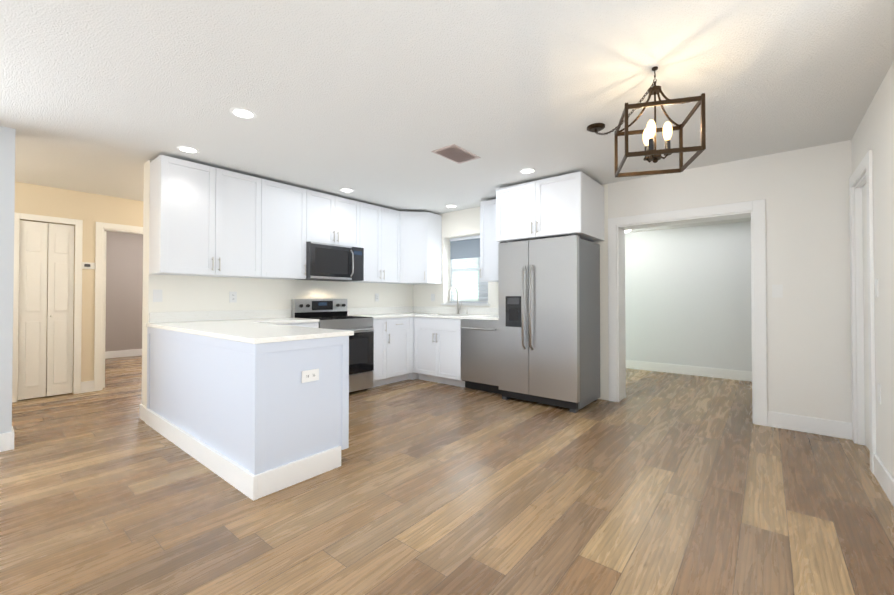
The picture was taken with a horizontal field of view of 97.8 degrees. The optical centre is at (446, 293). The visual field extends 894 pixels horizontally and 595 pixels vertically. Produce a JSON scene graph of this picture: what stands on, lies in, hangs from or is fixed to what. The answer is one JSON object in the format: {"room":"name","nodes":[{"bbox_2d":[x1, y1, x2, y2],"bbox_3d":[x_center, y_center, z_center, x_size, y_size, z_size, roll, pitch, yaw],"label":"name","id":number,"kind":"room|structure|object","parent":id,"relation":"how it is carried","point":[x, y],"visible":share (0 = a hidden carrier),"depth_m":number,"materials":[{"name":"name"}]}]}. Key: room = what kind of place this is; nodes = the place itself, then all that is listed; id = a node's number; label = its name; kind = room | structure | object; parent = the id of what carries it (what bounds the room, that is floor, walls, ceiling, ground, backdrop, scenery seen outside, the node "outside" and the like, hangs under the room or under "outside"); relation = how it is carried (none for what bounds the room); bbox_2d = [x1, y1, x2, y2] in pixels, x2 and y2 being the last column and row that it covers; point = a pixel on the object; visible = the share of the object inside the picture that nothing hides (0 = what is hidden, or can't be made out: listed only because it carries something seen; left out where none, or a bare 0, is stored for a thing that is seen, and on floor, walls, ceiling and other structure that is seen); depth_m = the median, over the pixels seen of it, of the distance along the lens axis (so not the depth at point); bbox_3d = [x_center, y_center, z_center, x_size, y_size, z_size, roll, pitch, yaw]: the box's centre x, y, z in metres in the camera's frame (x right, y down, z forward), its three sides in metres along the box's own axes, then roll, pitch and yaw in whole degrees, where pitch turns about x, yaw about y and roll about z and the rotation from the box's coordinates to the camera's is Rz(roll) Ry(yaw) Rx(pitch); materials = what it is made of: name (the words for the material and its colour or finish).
{"room":"kitchen","nodes":[
{"label":"kitchen","id":0,"kind":"room"},
{"bbox_2d":[46,248,47,371],"bbox_3d":[-5.230,-0.018,4.925,0.080,2.440,0.880,-1,-1,39],"label":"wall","id":1,"kind":"structure","parent":0,"point":[47,286],"depth_m":4.99,"materials":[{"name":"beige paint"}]},
{"bbox_2d":[14,182,142,381],"bbox_3d":[-4.158,-0.015,5.152,0.110,2.440,6.390,-1,-1,39],"label":"wall","id":2,"kind":"structure","parent":0,"point":[90,210],"depth_m":4.76,"materials":[{"name":"beige paint"}]},
{"bbox_2d":[17,220,73,399],"bbox_3d":[-4.630,0.181,4.515,0.063,2.008,0.444,-1,-1,39],"label":"bifold closet door","id":3,"kind":"structure","parent":2,"relation":"in","point":[44,309],"depth_m":4.50,"materials":[{"name":"white paint"}]},
{"bbox_2d":[12,212,82,402],"bbox_3d":[-4.610,0.150,4.498,0.018,2.095,0.580,-1,-1,39],"label":"door frame","id":4,"kind":"structure","parent":2,"relation":"attached to","point":[78,224],"depth_m":4.65,"materials":[{"name":"white wood"}]},
{"bbox_2d":[81,262,94,268],"bbox_3d":[-4.388,-0.345,4.767,0.027,0.080,0.120,-1,-1,39],"label":"thermostat","id":5,"kind":"object","parent":2,"relation":"attached to","point":[86,265],"visible":1,"depth_m":4.75,"materials":[{"name":"white plastic"}]},
{"bbox_2d":[103,231,105,387],"bbox_3d":[-4.634,0.200,5.232,0.035,1.990,0.760,1,-1,-45],"label":"bedroom door","id":6,"kind":"structure","parent":2,"relation":"in","point":[104,317],"depth_m":4.97,"materials":[{"name":"white paint"}]},
{"bbox_2d":[94,222,142,390],"bbox_3d":[-4.094,0.158,5.214,0.128,2.095,0.940,-1,-1,39],"label":"door frame","id":7,"kind":"structure","parent":2,"relation":"attached to","point":[101,227],"depth_m":4.85,"materials":[{"name":"white wood"}]},
{"bbox_2d":[105,231,142,351],"bbox_3d":[-5.863,0.021,8.347,0.200,2.440,3.610,-1,-1,39],"label":"wall","id":8,"kind":"structure","parent":0,"point":[124,283],"depth_m":7.63,"materials":[{"name":"grey paint"}]},
{"bbox_2d":[105,349,141,358],"bbox_3d":[-5.882,1.171,8.143,0.014,0.135,3.130,-1,-1,39],"label":"baseboard","id":9,"kind":"structure","parent":8,"relation":"attached to","point":[133,352],"depth_m":7.61,"materials":[{"name":"white wood"}]},
{"bbox_2d":[0,126,412,433],"bbox_3d":[-3.320,-0.039,3.107,0.200,2.440,8.490,-1,-1,39],"label":"wall","id":10,"kind":"structure","parent":0,"point":[180,293],"depth_m":3.78,"materials":[{"name":"white paint"}]},
{"bbox_2d":[0,430,13,451],"bbox_3d":[-4.545,1.094,1.431,0.014,0.135,3.964,-1,-1,39],"label":"baseboard","id":11,"kind":"structure","parent":10,"relation":"attached to","point":[6,439],"depth_m":2.93,"materials":[{"name":"white wood"}]},
{"bbox_2d":[139,404,146,418],"bbox_3d":[-2.202,1.131,4.625,0.014,0.135,2.324,-1,-1,39],"label":"baseboard","id":12,"kind":"structure","parent":10,"relation":"attached to","point":[141,407],"depth_m":3.68,"materials":[{"name":"white wood"}]},
{"bbox_2d":[153,290,161,301],"bbox_3d":[-2.722,0.018,3.671,0.008,0.116,0.072,-1,-1,39],"label":"light switch","id":13,"kind":"object","parent":10,"relation":"attached to","point":[157,295],"visible":1,"depth_m":3.67,"materials":[{"name":"white plastic"}]},
{"bbox_2d":[149,155,224,276],"bbox_3d":[-2.478,-0.702,3.709,0.340,1.040,0.496,-1,-1,39],"label":"upper cabinet","id":14,"kind":"object","parent":10,"relation":"attached to","point":[206,220],"depth_m":3.58,"materials":[{"name":"white paint"}]},
{"bbox_2d":[229,292,236,301],"bbox_3d":[-2.298,0.033,4.189,0.008,0.116,0.072,-1,-1,39],"label":"outlet","id":15,"kind":"object","parent":10,"relation":"attached to","point":[232,296],"visible":1,"depth_m":4.19,"materials":[{"name":"white plastic"}]},
{"bbox_2d":[221,170,268,278],"bbox_3d":[-2.217,-0.698,4.028,0.340,1.040,0.553,-1,-1,39],"label":"upper cabinet","id":16,"kind":"object","parent":10,"relation":"attached to","point":[246,196],"depth_m":3.98,"materials":[{"name":"white paint"}]},
{"bbox_2d":[269,180,312,279],"bbox_3d":[-1.913,-0.694,4.398,0.340,1.040,0.632,-1,-1,39],"label":"upper cabinet","id":17,"kind":"object","parent":10,"relation":"attached to","point":[290,207],"depth_m":4.34,"materials":[{"name":"white paint"}]},
{"bbox_2d":[313,191,340,244],"bbox_3d":[-1.610,-0.905,4.771,0.340,0.610,0.437,-1,-1,39],"label":"upper cabinet","id":18,"kind":"object","parent":10,"relation":"attached to","point":[326,207],"depth_m":4.71,"materials":[{"name":"white paint"}]},
{"bbox_2d":[295,241,363,281],"bbox_3d":[-1.456,-0.383,4.848,0.474,0.425,0.756,-1,-1,39],"label":"microwave","id":19,"kind":"object","parent":18,"relation":"attached to","point":[330,262],"visible":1,"depth_m":4.68,"materials":[{"name":"grey metal"}]},
{"bbox_2d":[341,197,360,247],"bbox_3d":[-1.404,-0.902,5.022,0.340,0.610,0.438,-1,-1,39],"label":"upper cabinet","id":20,"kind":"object","parent":10,"relation":"attached to","point":[350,209],"depth_m":4.98,"materials":[{"name":"white paint"}]},
{"bbox_2d":[346,202,376,282],"bbox_3d":[-1.150,-0.683,5.329,0.340,1.040,0.477,-1,-1,39],"label":"upper cabinet","id":21,"kind":"object","parent":10,"relation":"attached to","point":[368,211],"depth_m":5.21,"materials":[{"name":"white paint"}]},
{"bbox_2d":[375,293,378,300],"bbox_3d":[-1.030,0.051,5.735,0.008,0.116,0.072,-1,-1,39],"label":"outlet","id":22,"kind":"object","parent":10,"relation":"attached to","point":[376,296],"visible":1,"depth_m":5.73,"materials":[{"name":"white plastic"}]},
{"bbox_2d":[377,206,400,282],"bbox_3d":[-0.906,-0.680,5.594,0.382,1.040,0.469,-1,-1,39],"label":"upper cabinet","id":23,"kind":"object","parent":10,"relation":"attached to","point":[388,220],"depth_m":5.48,"materials":[{"name":"white paint"}]},
{"bbox_2d":[397,211,441,284],"bbox_3d":[-0.525,-0.677,5.879,0.610,1.040,0.663,-1,-1,39],"label":"upper cabinet","id":24,"kind":"object","parent":10,"relation":"attached to","point":[421,232],"depth_m":5.67,"materials":[{"name":"white paint"}]},
{"bbox_2d":[0,355,893,594],"bbox_3d":[-2.174,1.219,3.764,11.900,0.060,10.980,-1,-1,39],"label":"floor","id":25,"kind":"structure","parent":0,"point":[656,483],"depth_m":2.16,"materials":[{"name":"brown wood"}]},
{"bbox_2d":[169,331,188,446],"bbox_3d":[-1.886,0.741,3.340,0.542,0.884,0.623,-1,-1,39],"label":"base cabinet","id":26,"kind":"object","parent":25,"relation":"on","point":[179,389],"depth_m":3.04,"materials":[{"name":"white wood"}]},
{"bbox_2d":[189,334,216,466],"bbox_3d":[-1.484,0.737,3.011,0.723,0.884,0.623,-1,-1,39],"label":"base cabinet","id":27,"kind":"object","parent":25,"relation":"on","point":[202,349],"depth_m":2.75,"materials":[{"name":"white wood"}]},
{"bbox_2d":[213,336,348,500],"bbox_3d":[-1.097,0.734,2.668,0.536,0.884,0.663,-1,-1,39],"label":"base cabinet","id":28,"kind":"object","parent":25,"relation":"on","point":[253,422],"depth_m":2.43,"materials":[{"name":"white wood"}]},
{"bbox_2d":[302,369,318,382],"bbox_3d":[-0.874,0.524,2.499,0.008,0.074,0.120,-1,-1,39],"label":"outlet","id":29,"kind":"object","parent":28,"relation":"attached to","point":[310,375],"visible":1,"depth_m":2.50,"materials":[{"name":"white plastic"}]},
{"bbox_2d":[292,299,373,392],"bbox_3d":[-1.372,0.630,4.768,0.672,1.140,0.758,-1,-1,39],"label":"range","id":30,"kind":"object","parent":25,"relation":"on","point":[330,313],"visible":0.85,"depth_m":4.75,"materials":[{"name":"silver metal"}]},
{"bbox_2d":[277,317,417,387],"bbox_3d":[-1.210,0.760,5.008,0.636,0.885,2.855,-1,-1,39],"label":"base cabinet","id":31,"kind":"object","parent":25,"relation":"on","point":[393,350],"visible":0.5,"depth_m":5.18,"materials":[{"name":"white paint"}]},
{"bbox_2d":[146,310,361,343],"bbox_3d":[-1.710,0.232,3.188,2.177,0.130,0.720,-1,-1,39],"label":"countertop","id":32,"kind":"structure","parent":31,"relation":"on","point":[254,326],"depth_m":3.31,"materials":[{"name":"white stone"}]},
{"bbox_2d":[347,306,413,318],"bbox_3d":[-0.937,0.257,5.362,0.615,0.130,0.698,-1,-1,39],"label":"countertop","id":33,"kind":"structure","parent":31,"relation":"on","point":[375,312],"depth_m":5.59,"materials":[{"name":"white stone"}]},
{"bbox_2d":[414,317,464,386],"bbox_3d":[0.033,0.765,5.424,0.824,0.885,0.636,-1,-1,39],"label":"base cabinet","id":34,"kind":"object","parent":25,"relation":"on","point":[437,350],"visible":0.75,"depth_m":5.19,"materials":[{"name":"white paint"}]},
{"bbox_2d":[414,306,498,320],"bbox_3d":[0.033,0.258,5.429,2.032,0.130,0.637,-1,-1,39],"label":"countertop","id":35,"kind":"structure","parent":34,"relation":"on","point":[428,312],"depth_m":5.52,"materials":[{"name":"white stone"}]},
{"bbox_2d":[448,286,467,314],"bbox_3d":[0.159,0.090,5.530,0.212,0.405,0.236,-1,-1,39],"label":"faucet","id":36,"kind":"object","parent":35,"relation":"on","point":[457,308],"visible":0.96,"depth_m":5.63,"materials":[{"name":"silver metal"}]},
{"bbox_2d":[461,319,501,393],"bbox_3d":[0.574,0.761,4.956,0.599,0.882,0.659,-1,-1,39],"label":"dishwasher","id":37,"kind":"object","parent":25,"relation":"on","point":[479,354],"visible":0.6,"depth_m":4.75,"materials":[{"name":"grey metal"}]},
{"bbox_2d":[498,234,599,412],"bbox_3d":[1.139,0.301,4.401,0.910,1.790,0.769,-1,-1,39],"label":"fridge","id":38,"kind":"object","parent":25,"relation":"on","point":[549,317],"visible":1,"depth_m":4.12,"materials":[{"name":"grey metal"}]},
{"bbox_2d":[0,0,893,213],"bbox_3d":[-3.310,-1.287,3.275,10.800,0.060,8.740,-1,-1,39],"label":"ceiling","id":39,"kind":"structure","parent":0,"point":[374,102],"depth_m":2.37,"materials":[{"name":"white paint"}]},
{"bbox_2d":[176,146,199,152],"bbox_3d":[-2.248,-1.253,3.387,0.170,0.006,0.170,-1,-1,39],"label":"recessed light","id":40,"kind":"object","parent":39,"relation":"in","point":[187,149],"visible":1,"depth_m":3.38,"materials":[{"name":"white plastic"}]},
{"bbox_2d":[230,107,256,118],"bbox_3d":[-1.422,-1.260,2.723,0.170,0.006,0.170,-1,-1,39],"label":"recessed light","id":41,"kind":"object","parent":39,"relation":"in","point":[241,112],"visible":1,"depth_m":2.72,"materials":[{"name":"white plastic"}]},
{"bbox_2d":[340,188,353,191],"bbox_3d":[-1.194,-1.238,4.656,0.170,0.006,0.170,-1,-1,39],"label":"recessed light","id":42,"kind":"object","parent":39,"relation":"in","point":[346,189],"visible":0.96,"depth_m":4.66,"materials":[{"name":"white plastic"}]},
{"bbox_2d":[431,144,480,163],"bbox_3d":[0.085,-1.246,3.504,0.250,0.015,0.400,-1,-1,39],"label":"ceiling vent","id":43,"kind":"object","parent":39,"relation":"in","point":[455,153],"visible":1,"depth_m":3.49,"materials":[{"name":"metal"}]},
{"bbox_2d":[519,168,535,173],"bbox_3d":[0.815,-1.246,3.953,0.170,0.006,0.170,-1,-1,39],"label":"recessed light","id":44,"kind":"object","parent":39,"relation":"in","point":[527,170],"visible":1,"depth_m":3.93,"materials":[{"name":"white plastic"}]},
{"bbox_2d":[587,66,705,176],"bbox_3d":[1.157,-0.993,2.434,0.821,0.548,0.861,-1,-1,39],"label":"pendant lantern","id":45,"kind":"object","parent":39,"relation":"hanging from","point":[650,153],"visible":1,"depth_m":2.16,"materials":[{"name":"brown metal"}]},
{"bbox_2d":[644,119,655,143],"bbox_3d":[1.122,-0.906,2.143,0.046,0.106,0.046,0,-1,30],"label":"light","id":46,"kind":"object","parent":45,"relation":"attached to","point":[649,132],"depth_m":2.13,"materials":[{"name":"beige glass"}]},
{"bbox_2d":[663,121,671,139],"bbox_3d":[1.227,-0.906,2.168,0.046,0.106,0.046,0,-1,30],"label":"light","id":47,"kind":"object","parent":45,"relation":"attached to","point":[667,129],"depth_m":2.15,"materials":[{"name":"beige glass"}]},
{"bbox_2d":[478,258,484,298],"bbox_3d":[1.159,0.071,6.566,0.120,2.300,2.040,-1,-1,39],"label":"wall","id":48,"kind":"structure","parent":0,"point":[481,285],"depth_m":5.79,"materials":[{"name":"white paint"}]},
{"bbox_2d":[413,140,851,422],"bbox_3d":[1.423,-0.019,4.870,5.300,2.440,0.250,-1,-1,39],"label":"wall","id":49,"kind":"structure","parent":0,"point":[804,193],"depth_m":3.41,"materials":[{"name":"white paint"}]},
{"bbox_2d":[441,303,489,305],"bbox_3d":[0.302,0.153,5.709,0.860,0.025,0.190,-1,-1,39],"label":"window sill","id":50,"kind":"structure","parent":49,"relation":"attached to","point":[465,304],"depth_m":5.64,"materials":[{"name":"white"}]},
{"bbox_2d":[451,260,487,303],"bbox_3d":[0.385,-0.358,5.815,0.800,1.000,0.050,-1,-1,39],"label":"window","id":51,"kind":"structure","parent":49,"relation":"in","point":[453,290],"depth_m":5.89,"materials":[{"name":"white"}]},
{"bbox_2d":[450,235,487,302],"bbox_3d":[0.355,-0.358,5.779,0.784,0.991,0.040,-1,-1,39],"label":"window blind","id":52,"kind":"object","parent":51,"relation":"attached to","point":[467,248],"visible":0.65,"depth_m":5.83,"materials":[{"name":"white plastic"}]},
{"bbox_2d":[480,200,497,281],"bbox_3d":[0.725,-0.687,5.063,0.485,1.040,0.340,-1,-1,39],"label":"upper cabinet","id":53,"kind":"object","parent":49,"relation":"attached to","point":[488,249],"depth_m":5.02,"materials":[{"name":"white paint"}]},
{"bbox_2d":[493,182,534,242],"bbox_3d":[1.005,-0.907,4.590,0.549,0.610,0.721,-1,-1,39],"label":"upper cabinet","id":54,"kind":"object","parent":49,"relation":"attached to","point":[511,203],"depth_m":4.36,"materials":[{"name":"white paint"}]},
{"bbox_2d":[529,171,603,241],"bbox_3d":[1.342,-0.910,4.314,0.548,0.610,0.721,-1,-1,39],"label":"upper cabinet","id":55,"kind":"object","parent":49,"relation":"attached to","point":[572,203],"depth_m":4.06,"materials":[{"name":"white paint"}]},
{"bbox_2d":[608,199,766,425],"bbox_3d":[2.433,0.172,4.052,1.370,2.040,0.306,-1,-1,39],"label":"door frame","id":56,"kind":"structure","parent":49,"relation":"attached to","point":[754,210],"depth_m":3.87,"materials":[{"name":"white wood"}]},
{"bbox_2d":[772,285,782,297],"bbox_3d":[2.934,-0.025,3.464,0.072,0.116,0.008,-1,-1,39],"label":"light switch","id":57,"kind":"object","parent":49,"relation":"attached to","point":[777,291],"visible":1,"depth_m":3.46,"materials":[{"name":"white plastic"}]},
{"bbox_2d":[767,411,851,439],"bbox_3d":[3.085,1.116,3.323,0.547,0.135,0.014,-1,-1,39],"label":"baseboard","id":58,"kind":"structure","parent":49,"relation":"attached to","point":[841,429],"depth_m":3.31,"materials":[{"name":"white wood"}]},
{"bbox_2d":[625,221,751,371],"bbox_3d":[3.808,0.062,5.790,5.200,2.300,0.120,-1,-1,39],"label":"wall","id":59,"kind":"structure","parent":0,"point":[687,296],"depth_m":5.84,"materials":[{"name":"white paint"}]},
{"bbox_2d":[626,360,751,381],"bbox_3d":[3.766,1.144,5.726,4.960,0.135,0.014,-1,-1,39],"label":"baseboard","id":60,"kind":"structure","parent":59,"relation":"attached to","point":[640,365],"depth_m":5.81,"materials":[{"name":"white wood"}]},
{"bbox_2d":[627,217,750,232],"bbox_3d":[3.187,-1.157,5.046,5.200,0.280,2.240,-1,-1,39],"label":"ceiling","id":61,"kind":"structure","parent":0,"point":[695,224],"depth_m":5.67,"materials":[{"name":"white paint"}]},
{"bbox_2d":[851,61,893,478],"bbox_3d":[0.735,-0.075,-0.055,0.120,2.440,8.740,-1,-1,39],"label":"wall","id":62,"kind":"structure","parent":0,"point":[874,132],"depth_m":2.34,"materials":[{"name":"white paint"}]},
{"bbox_2d":[849,150,875,473],"bbox_3d":[3.076,0.118,2.813,0.138,2.120,0.790,-1,-1,39],"label":"door frame","id":63,"kind":"structure","parent":62,"relation":"attached to","point":[866,165],"depth_m":3.05,"materials":[{"name":"white wood"}]},
{"bbox_2d":[862,184,869,450],"bbox_3d":[3.082,0.168,2.809,0.035,2.004,0.574,-1,-1,39],"label":"door","id":64,"kind":"structure","parent":62,"relation":"in","point":[865,305],"depth_m":2.97,"materials":[{"name":"white paint"}]},
{"bbox_2d":[873,454,893,506],"bbox_3d":[0.410,1.074,-0.358,0.014,0.135,7.480,-1,-1,39],"label":"baseboard","id":65,"kind":"structure","parent":62,"relation":"attached to","point":[884,478],"depth_m":2.30,"materials":[{"name":"white wood"}]},
{"label":"outside","id":66,"kind":"structure","parent":0,"visible":0},
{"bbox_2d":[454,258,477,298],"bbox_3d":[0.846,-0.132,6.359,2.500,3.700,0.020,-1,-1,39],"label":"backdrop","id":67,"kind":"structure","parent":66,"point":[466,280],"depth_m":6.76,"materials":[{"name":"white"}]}
]}

